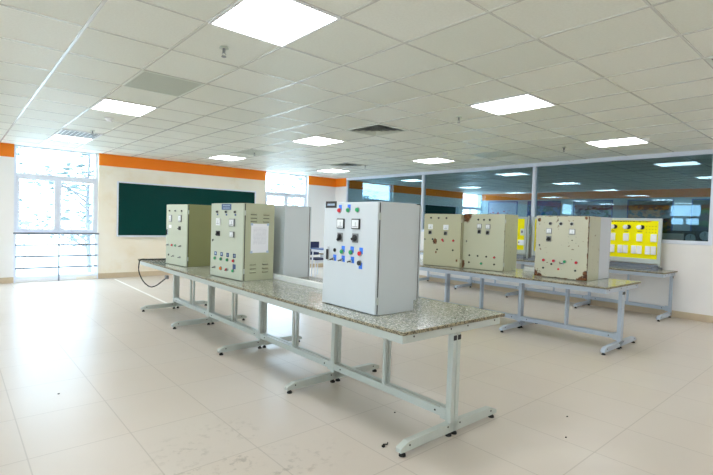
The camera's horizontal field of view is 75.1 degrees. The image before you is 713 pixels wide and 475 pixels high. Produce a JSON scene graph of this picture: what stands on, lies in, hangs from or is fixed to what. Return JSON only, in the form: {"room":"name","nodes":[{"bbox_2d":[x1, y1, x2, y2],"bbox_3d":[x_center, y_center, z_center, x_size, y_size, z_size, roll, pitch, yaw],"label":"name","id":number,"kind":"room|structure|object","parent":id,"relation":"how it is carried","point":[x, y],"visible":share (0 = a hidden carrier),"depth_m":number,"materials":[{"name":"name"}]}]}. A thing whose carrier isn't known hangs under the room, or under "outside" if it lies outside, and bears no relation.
{"room":"electronics workshop","nodes":[
{"label":"electronics workshop","id":0,"kind":"room"},
{"bbox_2d":[0,153,335,282],"bbox_3d":[-7.248,-0.467,8.660,17.500,2.700,0.200,0,3,-41],"label":"wall","id":1,"kind":"structure","parent":0,"point":[116,254],"depth_m":10.33,"materials":[{"name":"beige paint"}]},
{"bbox_2d":[14,145,97,277],"bbox_3d":[-6.184,-0.500,9.593,1.470,2.629,0.075,0,3,-41],"label":"window","id":2,"kind":"structure","parent":1,"relation":"in","point":[58,180],"depth_m":9.56,"materials":[{"name":"white metal"}]},
{"bbox_2d":[13,232,98,282],"bbox_3d":[-6.124,0.394,9.524,1.490,0.990,0.040,0,3,-41],"label":"railing","id":3,"kind":"object","parent":1,"relation":"in","point":[14,233],"depth_m":9.49,"materials":[{"name":"white metal"}]},
{"bbox_2d":[0,263,322,283],"bbox_3d":[-7.257,0.831,8.592,17.400,0.110,0.014,0,3,-41],"label":"baseboard","id":4,"kind":"structure","parent":1,"relation":"attached to","point":[142,273],"depth_m":10.42,"materials":[{"name":"beige tile"}]},
{"bbox_2d":[0,143,346,186],"bbox_3d":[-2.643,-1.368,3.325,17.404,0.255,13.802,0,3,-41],"label":"trim","id":5,"kind":"structure","parent":1,"relation":"attached to","point":[6,149],"depth_m":11.16,"materials":[{"name":"orange paint"}]},
{"bbox_2d":[116,181,255,236],"bbox_3d":[-3.984,-0.627,11.323,3.400,1.220,0.072,0,3,-41],"label":"chalkboard","id":6,"kind":"object","parent":1,"relation":"attached to","point":[141,207],"visible":0.62,"depth_m":10.74,"materials":[{"name":"green metal"}]},
{"bbox_2d":[119,236,165,236],"bbox_3d":[-3.994,-0.023,11.333,3.300,0.012,0.045,0,3,-41],"label":"chalk tray","id":7,"kind":"object","parent":6,"relation":"on","point":[119,236],"depth_m":10.54,"materials":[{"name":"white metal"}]},
{"bbox_2d":[265,172,306,205],"bbox_3d":[-2.038,-0.496,13.222,1.410,2.629,0.075,0,3,-41],"label":"window","id":8,"kind":"structure","parent":1,"relation":"in","point":[279,194],"depth_m":13.22,"materials":[{"name":"white metal"}]},
{"bbox_2d":[0,267,712,474],"bbox_3d":[0.211,1.265,5.982,25.600,0.120,14.200,0,3,-41],"label":"floor","id":9,"kind":"structure","parent":0,"point":[139,394],"depth_m":3.81,"materials":[{"name":"tile"}]},
{"bbox_2d":[114,279,166,302],"bbox_3d":[-4.059,0.982,8.647,0.040,0.004,3.651,0,3,-40],"label":"floor marking","id":10,"kind":"object","parent":9,"relation":"on","point":[114,279],"depth_m":8.49,"materials":[{"name":"white paint"}]},
{"bbox_2d":[310,242,322,274],"bbox_3d":[-1.008,0.543,11.703,0.403,0.861,0.453,0,3,-41],"label":"chair","id":11,"kind":"object","parent":9,"relation":"on","point":[313,244],"visible":0.47,"depth_m":11.79,"materials":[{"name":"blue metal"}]},
{"bbox_2d":[310,248,323,276],"bbox_3d":[-0.649,0.630,11.444,0.800,0.726,0.600,0,3,-41],"label":"desk","id":12,"kind":"object","parent":9,"relation":"on","point":[313,250],"visible":0.2,"depth_m":11.29,"materials":[{"name":"white metal"}]},
{"bbox_2d":[138,258,504,456],"bbox_3d":[-1.052,0.815,5.072,1.075,0.764,5.305,0,3,-40],"label":"workbench","id":13,"kind":"object","parent":9,"relation":"on","point":[429,318],"visible":0.96,"depth_m":3.58,"materials":[{"name":"stone"}]},
{"bbox_2d":[138,259,168,287],"bbox_3d":[-2.569,0.488,6.286,0.415,0.363,1.145,0,3,-41],"label":"power cable","id":14,"kind":"object","parent":13,"relation":"hanging from","point":[166,276],"visible":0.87,"depth_m":6.45,"materials":[{"name":"black rubber"}]},
{"bbox_2d":[166,204,211,266],"bbox_3d":[-2.219,-0.035,6.127,0.578,0.790,0.385,4,3,43],"label":"cabinet","id":15,"kind":"object","parent":13,"relation":"on","point":[188,226],"visible":1,"depth_m":5.95,"materials":[{"name":"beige metal"}]},
{"bbox_2d":[210,203,274,280],"bbox_3d":[-1.242,0.034,4.993,0.652,0.790,0.405,4,3,44],"label":"cabinet","id":16,"kind":"object","parent":13,"relation":"on","point":[242,234],"visible":1,"depth_m":4.81,"materials":[{"name":"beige metal"}]},
{"bbox_2d":[273,205,311,277],"bbox_3d":[-0.842,0.034,5.337,0.374,0.790,0.628,0,3,-41],"label":"cabinet","id":17,"kind":"object","parent":13,"relation":"on","point":[292,224],"visible":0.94,"depth_m":5.08,"materials":[{"name":"white metal"}]},
{"bbox_2d":[273,273,322,288],"bbox_3d":[-0.944,0.411,5.052,0.064,0.050,2.400,0,3,-41],"label":"panel","id":18,"kind":"object","parent":13,"relation":"on","point":[314,284],"visible":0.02,"depth_m":4.59,"materials":[{"name":"white plastic"}]},
{"bbox_2d":[138,258,504,335],"bbox_3d":[-1.041,0.444,5.059,1.075,0.022,5.305,0,3,-40],"label":"countertop","id":19,"kind":"structure","parent":13,"relation":"on","point":[427,315],"depth_m":3.47,"materials":[{"name":"stone"}]},
{"bbox_2d":[322,201,416,315],"bbox_3d":[0.077,0.128,3.477,0.405,0.785,0.620,0,3,-40],"label":"cabinet","id":20,"kind":"object","parent":13,"relation":"on","point":[369,256],"visible":1,"depth_m":3.29,"materials":[{"name":"white metal"}]},
{"bbox_2d":[336,232,342,241],"bbox_3d":[-0.129,-0.003,3.428,0.024,0.066,0.066,0,3,-40],"label":"switch","id":21,"kind":"object","parent":20,"relation":"attached to","point":[339,235],"depth_m":3.42,"materials":[{"name":"black plastic"}]},
{"bbox_2d":[337,205,341,212],"bbox_3d":[-0.129,-0.211,3.433,0.018,0.061,0.041,0,3,-40],"label":"lamp","id":22,"kind":"object","parent":20,"relation":"attached to","point":[339,207],"depth_m":3.43,"materials":[{"name":"red plastic"}]},
{"bbox_2d":[346,204,350,212],"bbox_3d":[-0.062,-0.208,3.354,0.018,0.061,0.041,0,3,-40],"label":"lamp","id":23,"kind":"object","parent":20,"relation":"attached to","point":[348,206],"depth_m":3.35,"materials":[{"name":"green plastic"}]},
{"bbox_2d":[351,233,357,242],"bbox_3d":[-0.017,0.004,3.295,0.024,0.066,0.066,0,3,-40],"label":"switch","id":24,"kind":"object","parent":20,"relation":"attached to","point":[354,236],"depth_m":3.29,"materials":[{"name":"black plastic"}]},
{"bbox_2d":[413,205,421,299],"bbox_3d":[0.209,0.112,4.003,0.369,0.790,0.623,0,3,-41],"label":"cabinet","id":25,"kind":"object","parent":13,"relation":"on","point":[419,208],"visible":0.12,"depth_m":3.85,"materials":[{"name":"white metal"}]},
{"bbox_2d":[319,253,640,354],"bbox_3d":[1.391,0.809,7.443,1.060,0.764,5.315,0,3,-41],"label":"workbench","id":26,"kind":"object","parent":9,"relation":"on","point":[607,285],"visible":0.49,"depth_m":5.92,"materials":[{"name":"metal"}]},
{"bbox_2d":[423,214,463,267],"bbox_3d":[1.402,0.039,7.161,0.648,0.795,0.384,3,3,41],"label":"cabinet","id":27,"kind":"object","parent":26,"relation":"on","point":[443,233],"visible":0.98,"depth_m":7.01,"materials":[{"name":"beige metal"}]},
{"bbox_2d":[319,253,640,288],"bbox_3d":[1.403,0.439,7.431,1.060,0.022,5.315,0,3,-41],"label":"countertop","id":28,"kind":"structure","parent":26,"relation":"on","point":[607,283],"depth_m":5.84,"materials":[{"name":"stone"}]},
{"bbox_2d":[462,214,517,271],"bbox_3d":[1.956,0.063,6.811,0.646,0.805,0.470,3,3,42],"label":"cabinet","id":29,"kind":"object","parent":26,"relation":"on","point":[489,240],"visible":1,"depth_m":6.63,"materials":[{"name":"beige metal"}]},
{"bbox_2d":[524,267,533,271],"bbox_3d":[2.605,0.467,6.619,0.064,0.050,0.440,0,3,-41],"label":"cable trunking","id":30,"kind":"object","parent":26,"relation":"on","point":[525,268],"visible":0.42,"depth_m":6.72,"materials":[{"name":"white plastic"}]},
{"bbox_2d":[534,216,600,280],"bbox_3d":[2.692,0.122,5.943,0.405,0.790,0.668,0,3,-43],"label":"cabinet","id":31,"kind":"object","parent":26,"relation":"on","point":[566,247],"visible":1,"depth_m":5.78,"materials":[{"name":"beige metal"}]},
{"bbox_2d":[598,217,611,278],"bbox_3d":[3.003,0.123,6.210,0.369,0.790,0.623,0,3,-41],"label":"cabinet","id":32,"kind":"object","parent":26,"relation":"on","point":[605,230],"visible":0.27,"depth_m":5.96,"materials":[{"name":"grey metal"}]},
{"bbox_2d":[419,250,677,321],"bbox_3d":[3.216,0.803,9.283,0.670,0.764,5.250,0,3,-41],"label":"workbench","id":33,"kind":"object","parent":9,"relation":"on","point":[658,273],"visible":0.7,"depth_m":8.18,"materials":[{"name":"metal"}]},
{"bbox_2d":[516,217,528,258],"bbox_3d":[2.627,-0.051,10.252,0.220,0.840,2.440,0,3,-41],"label":"board","id":34,"kind":"object","parent":33,"relation":"on","point":[522,221],"visible":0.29,"depth_m":9.38,"materials":[{"name":"yellow plastic"}]},
{"bbox_2d":[524,211,530,258],"bbox_3d":[3.419,-0.052,9.242,0.098,0.960,0.100,0,3,-41],"label":"stand","id":35,"kind":"object","parent":33,"relation":"on","point":[528,212],"visible":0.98,"depth_m":9.23,"materials":[{"name":"grey paint"}]},
{"bbox_2d":[420,250,677,273],"bbox_3d":[3.227,0.432,9.271,0.670,0.022,5.250,0,3,-41],"label":"countertop","id":36,"kind":"structure","parent":33,"relation":"on","point":[517,259],"depth_m":7.49,"materials":[{"name":"stone"}]},
{"bbox_2d":[526,259,640,269],"bbox_3d":[3.963,0.467,8.286,0.024,0.020,2.000,0,3,-41],"label":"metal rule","id":37,"kind":"object","parent":33,"relation":"on","point":[526,259],"visible":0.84,"depth_m":7.74,"materials":[{"name":"grey metal"}]},
{"bbox_2d":[529,217,662,269],"bbox_3d":[4.243,0.061,8.407,0.220,0.840,2.230,0,3,-41],"label":"board","id":38,"kind":"object","parent":33,"relation":"on","point":[635,240],"visible":0.38,"depth_m":7.84,"materials":[{"name":"yellow plastic"}]},
{"bbox_2d":[610,244,614,251],"bbox_3d":[4.463,0.186,8.106,0.029,0.136,0.074,0,3,-41],"label":"wall switch","id":39,"kind":"object","parent":38,"relation":"attached to","point":[612,246],"depth_m":8.09,"materials":[{"name":"white plastic"}]},
{"bbox_2d":[617,245,622,252],"bbox_3d":[4.547,0.192,8.011,0.029,0.136,0.074,0,3,-41],"label":"wall switch","id":40,"kind":"object","parent":38,"relation":"attached to","point":[619,247],"depth_m":8.00,"materials":[{"name":"white plastic"}]},
{"bbox_2d":[623,245,627,252],"bbox_3d":[4.602,0.196,7.947,0.029,0.136,0.074,0,3,-41],"label":"wall switch","id":41,"kind":"object","parent":38,"relation":"attached to","point":[625,247],"depth_m":7.93,"materials":[{"name":"white plastic"}]},
{"bbox_2d":[623,233,628,240],"bbox_3d":[4.609,-0.009,7.937,0.032,0.127,0.086,0,3,-41],"label":"wall switch","id":42,"kind":"object","parent":38,"relation":"attached to","point":[625,235],"depth_m":7.92,"materials":[{"name":"white plastic"}]},
{"bbox_2d":[623,225,630,228],"bbox_3d":[4.615,-0.182,7.919,0.048,0.074,0.115,0,3,-41],"label":"knob","id":43,"kind":"object","parent":38,"relation":"attached to","point":[624,226],"depth_m":7.91,"materials":[{"name":"black plastic"}]},
{"bbox_2d":[631,245,635,253],"bbox_3d":[4.687,0.202,7.851,0.029,0.136,0.074,0,3,-41],"label":"wall switch","id":44,"kind":"object","parent":38,"relation":"attached to","point":[633,247],"depth_m":7.84,"materials":[{"name":"white plastic"}]},
{"bbox_2d":[636,246,641,253],"bbox_3d":[4.742,0.206,7.787,0.029,0.136,0.074,0,3,-41],"label":"wall switch","id":45,"kind":"object","parent":38,"relation":"attached to","point":[638,248],"depth_m":7.78,"materials":[{"name":"white plastic"}]},
{"bbox_2d":[636,234,642,240],"bbox_3d":[4.745,0.000,7.782,0.032,0.127,0.086,0,3,-41],"label":"wall switch","id":46,"kind":"object","parent":38,"relation":"attached to","point":[639,237],"depth_m":7.77,"materials":[{"name":"white plastic"}]},
{"bbox_2d":[636,225,644,228],"bbox_3d":[4.750,-0.172,7.764,0.048,0.074,0.115,0,3,-41],"label":"knob","id":47,"kind":"object","parent":38,"relation":"attached to","point":[637,226],"depth_m":7.76,"materials":[{"name":"black plastic"}]},
{"bbox_2d":[645,246,649,253],"bbox_3d":[4.825,0.212,7.693,0.029,0.136,0.074,0,3,-41],"label":"wall switch","id":48,"kind":"object","parent":38,"relation":"attached to","point":[647,248],"depth_m":7.68,"materials":[{"name":"white plastic"}]},
{"bbox_2d":[650,246,655,254],"bbox_3d":[4.880,0.215,7.630,0.029,0.136,0.074,0,3,-41],"label":"wall switch","id":49,"kind":"object","parent":38,"relation":"attached to","point":[652,248],"depth_m":7.63,"materials":[{"name":"white plastic"}]},
{"bbox_2d":[650,234,656,241],"bbox_3d":[4.882,0.010,7.625,0.032,0.127,0.086,0,3,-41],"label":"wall switch","id":50,"kind":"object","parent":38,"relation":"attached to","point":[653,237],"depth_m":7.61,"materials":[{"name":"white plastic"}]},
{"bbox_2d":[0,0,712,193],"bbox_3d":[0.297,-1.552,5.887,25.600,0.120,14.200,0,3,-41],"label":"ceiling","id":51,"kind":"structure","parent":0,"point":[342,41],"depth_m":4.37,"materials":[{"name":"tile"}]},
{"bbox_2d":[48,135,93,143],"bbox_3d":[-4.998,-1.725,8.114,0.585,0.012,0.695,0,3,-41],"label":"recessed light","id":52,"kind":"object","parent":51,"relation":"in","point":[53,137],"visible":0.94,"depth_m":8.12,"materials":[{"name":"white plastic"}]},
{"bbox_2d":[54,129,103,138],"bbox_3d":[-4.554,-1.695,7.607,0.580,0.022,0.680,0,3,-41],"label":"ceiling vent","id":53,"kind":"object","parent":51,"relation":"in","point":[67,132],"visible":0.98,"depth_m":7.60,"materials":[{"name":"white metal"}]},
{"bbox_2d":[104,117,113,121],"bbox_3d":[-3.351,-1.597,6.281,0.110,0.042,0.110,0,3,-41],"label":"smoke detector","id":54,"kind":"object","parent":51,"relation":"attached to","point":[109,119],"visible":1,"depth_m":6.25,"materials":[{"name":"white plastic"}]},
{"bbox_2d":[90,98,157,116],"bbox_3d":[-2.830,-1.574,5.637,0.585,0.012,0.695,0,3,-41],"label":"recessed light","id":55,"kind":"object","parent":51,"relation":"in","point":[109,105],"visible":1,"depth_m":5.61,"materials":[{"name":"white plastic"}]},
{"bbox_2d":[122,70,205,96],"bbox_3d":[-1.915,-1.512,4.593,0.580,0.008,0.680,0,3,-41],"label":"panel","id":56,"kind":"object","parent":51,"relation":"attached to","point":[144,80],"visible":1,"depth_m":4.58,"materials":[{"name":"grey metal"}]},
{"bbox_2d":[219,46,228,57],"bbox_3d":[-1.011,-1.415,3.539,0.071,0.076,0.072,0,3,-41],"label":"sprinkler","id":57,"kind":"object","parent":51,"relation":"attached to","point":[223,48],"visible":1,"depth_m":3.53,"materials":[{"name":"grey metal"}]},
{"bbox_2d":[208,155,246,160],"bbox_3d":[-2.797,-1.722,10.041,0.585,0.012,0.695,0,3,-41],"label":"recessed light","id":58,"kind":"object","parent":51,"relation":"in","point":[221,157],"visible":1,"depth_m":10.01,"materials":[{"name":"white plastic"}]},
{"bbox_2d":[234,149,273,155],"bbox_3d":[-2.001,-1.669,9.131,0.580,0.008,0.680,0,3,-41],"label":"panel","id":59,"kind":"object","parent":51,"relation":"attached to","point":[249,151],"visible":0.96,"depth_m":9.14,"materials":[{"name":"grey metal"}]},
{"bbox_2d":[208,0,341,46],"bbox_3d":[-0.544,-1.415,3.025,0.585,0.012,0.695,0,3,-41],"label":"recessed light","id":60,"kind":"object","parent":51,"relation":"in","point":[281,23],"visible":1,"depth_m":3.01,"materials":[{"name":"white plastic"}]},
{"bbox_2d":[292,136,344,145],"bbox_3d":[-0.629,-1.571,7.564,0.585,0.012,0.695,0,3,-41],"label":"recessed light","id":61,"kind":"object","parent":51,"relation":"in","point":[315,140],"visible":1,"depth_m":7.54,"materials":[{"name":"white plastic"}]},
{"bbox_2d":[317,169,348,172],"bbox_3d":[-0.596,-1.720,11.967,0.585,0.012,0.695,0,3,-41],"label":"recessed light","id":62,"kind":"object","parent":51,"relation":"in","point":[326,170],"visible":1,"depth_m":11.94,"materials":[{"name":"white plastic"}]},
{"bbox_2d":[330,163,363,167],"bbox_3d":[-0.241,-1.656,10.673,0.580,0.030,0.680,0,3,-41],"label":"ceiling vent","id":63,"kind":"object","parent":51,"relation":"in","point":[345,165],"visible":1,"depth_m":10.61,"materials":[{"name":"grey metal"}]},
{"bbox_2d":[0,0,712,193],"bbox_3d":[0.296,-1.491,5.889,25.200,0.007,13.800,0,3,-41],"label":"grid","id":64,"kind":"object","parent":51,"relation":"attached to","point":[102,2],"depth_m":4.96,"materials":[{"name":"metal"}]},
{"bbox_2d":[345,123,408,135],"bbox_3d":[0.285,-1.499,6.519,0.580,0.030,0.680,0,3,-41],"label":"ceiling vent","id":65,"kind":"object","parent":51,"relation":"in","point":[378,129],"visible":1,"depth_m":6.49,"materials":[{"name":"grey metal"}]},
{"bbox_2d":[411,158,453,163],"bbox_3d":[1.572,-1.569,9.491,0.585,0.012,0.695,0,3,-41],"label":"recessed light","id":66,"kind":"object","parent":51,"relation":"in","point":[431,160],"visible":1,"depth_m":9.48,"materials":[{"name":"white plastic"}]},
{"bbox_2d":[468,151,516,157],"bbox_3d":[2.486,-1.508,8.446,0.580,0.008,0.680,0,3,-41],"label":"panel","id":67,"kind":"object","parent":51,"relation":"attached to","point":[497,153],"visible":1,"depth_m":8.46,"materials":[{"name":"grey metal"}]},
{"bbox_2d":[468,93,555,114],"bbox_3d":[1.657,-1.413,4.952,0.585,0.012,0.695,0,3,-41],"label":"recessed light","id":68,"kind":"object","parent":51,"relation":"in","point":[524,102],"visible":1,"depth_m":4.92,"materials":[{"name":"white plastic"}]},
{"bbox_2d":[584,137,649,147],"bbox_3d":[3.858,-1.410,6.879,0.585,0.012,0.695,0,3,-41],"label":"recessed light","id":69,"kind":"object","parent":51,"relation":"in","point":[630,140],"visible":1,"depth_m":6.86,"materials":[{"name":"white plastic"}]},
{"bbox_2d":[704,56,712,66],"bbox_3d":[3.029,-1.308,3.385,0.580,0.030,0.680,0,3,-41],"label":"ceiling vent","id":70,"kind":"object","parent":51,"relation":"in","point":[709,60],"visible":1,"depth_m":3.48,"materials":[{"name":"grey metal"}]},
{"bbox_2d":[349,188,481,213],"bbox_3d":[2.308,-0.457,17.025,7.900,2.700,0.200,0,3,-41],"label":"glass","id":71,"kind":"object","parent":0,"point":[355,195],"visible":0.12,"depth_m":16.19,"materials":[{"name":"glass"}]},
{"bbox_2d":[335,181,712,315],"bbox_3d":[3.904,-0.140,9.129,0.100,2.700,13.800,0,3,-41],"label":"wall","id":72,"kind":"structure","parent":0,"point":[693,281],"depth_m":7.59,"materials":[{"name":"white paint"}]},
{"bbox_2d":[346,149,712,245],"bbox_3d":[2.652,-0.827,10.559,0.120,1.500,8.920,0,3,-41],"label":"window","id":73,"kind":"structure","parent":72,"relation":"in","point":[534,166],"depth_m":9.34,"materials":[{"name":"white metal"}]},
{"bbox_2d":[349,180,710,200],"bbox_3d":[5.889,-1.427,12.785,7.702,0.255,10.802,0,3,-41],"label":"trim","id":74,"kind":"structure","parent":72,"relation":"attached to","point":[701,192],"depth_m":15.84,"materials":[{"name":"orange paint"}]},
{"bbox_2d":[419,275,712,322],"bbox_3d":[3.822,1.154,9.137,0.014,0.110,13.800,0,3,-41],"label":"baseboard","id":75,"kind":"structure","parent":72,"relation":"attached to","point":[677,314],"depth_m":8.47,"materials":[{"name":"beige tile"}]},
{"bbox_2d":[481,197,709,233],"bbox_3d":[8.889,-0.198,15.352,0.200,2.700,11.000,0,3,-41],"label":"glass","id":76,"kind":"object","parent":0,"point":[682,205],"visible":0.22,"depth_m":15.32,"materials":[{"name":"glass"}]},
{"bbox_2d":[488,201,517,214],"bbox_3d":[5.856,-0.898,18.641,0.027,1.090,1.300,0,3,-41],"label":"framed poster","id":77,"kind":"object","parent":76,"relation":"attached to","point":[508,207],"visible":0.41,"depth_m":18.59,"materials":[{"name":"white paper"}]},
{"bbox_2d":[527,201,560,229],"bbox_3d":[6.981,-0.820,17.355,0.027,1.090,1.280,0,3,-41],"label":"framed poster","id":78,"kind":"object","parent":76,"relation":"attached to","point":[544,208],"visible":0.51,"depth_m":17.25,"materials":[{"name":"paper"}]},
{"bbox_2d":[573,200,612,217],"bbox_3d":[8.139,-0.739,16.033,0.027,1.090,1.300,0,3,-41],"label":"framed poster","id":79,"kind":"object","parent":76,"relation":"attached to","point":[596,208],"visible":0.56,"depth_m":15.99,"materials":[{"name":"paper"}]},
{"bbox_2d":[627,199,673,229],"bbox_3d":[9.287,-0.659,14.721,0.027,1.090,1.290,0,3,-41],"label":"framed poster","id":80,"kind":"object","parent":76,"relation":"attached to","point":[663,209],"visible":0.59,"depth_m":14.61,"materials":[{"name":"paper"}]},
{"bbox_2d":[690,199,709,230],"bbox_3d":[10.435,-0.580,13.409,0.027,1.090,1.280,0,3,-41],"label":"window","id":81,"kind":"structure","parent":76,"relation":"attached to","point":[700,208],"depth_m":13.71,"materials":[{"name":"blue glass"}]},
{"bbox_2d":[662,230,708,240],"bbox_3d":[6.748,0.556,9.866,0.647,1.435,1.500,0,3,-41],"label":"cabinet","id":82,"kind":"object","parent":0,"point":[666,234],"visible":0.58,"depth_m":9.46,"materials":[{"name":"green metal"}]},
{"label":"outside","id":83,"kind":"structure","parent":0,"visible":0},
{"bbox_2d":[16,245,93,275],"bbox_3d":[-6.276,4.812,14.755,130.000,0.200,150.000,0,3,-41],"label":"ground","id":84,"kind":"structure","parent":83,"point":[29,250],"depth_m":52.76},
{"bbox_2d":[17,157,25,275],"bbox_3d":[-11.859,0.844,16.279,0.400,7.280,0.120,0,3,-41],"label":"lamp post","id":85,"kind":"object","parent":84,"relation":"on","point":[18,158],"visible":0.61,"depth_m":16.29,"materials":[{"name":"white metal"}]},
{"bbox_2d":[17,147,78,241],"bbox_3d":[-14.699,0.112,18.562,5.568,8.419,6.227,2,2,-6],"label":"tree","id":86,"kind":"object","parent":84,"relation":"on","point":[49,217],"visible":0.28,"depth_m":19.60,"materials":[{"name":"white plant"}]},
{"bbox_2d":[16,152,94,272],"bbox_3d":[-9.258,-0.060,16.278,6.108,9.252,6.092,0,3,-41],"label":"tree","id":87,"kind":"object","parent":84,"relation":"on","point":[86,216],"visible":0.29,"depth_m":15.73,"materials":[{"name":"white plant"}]},
{"bbox_2d":[266,176,303,205],"bbox_3d":[-2.215,0.150,23.408,5.002,8.781,6.158,3,2,31],"label":"tree","id":88,"kind":"object","parent":84,"relation":"on","point":[290,177],"visible":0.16,"depth_m":23.10,"materials":[{"name":"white plant"}]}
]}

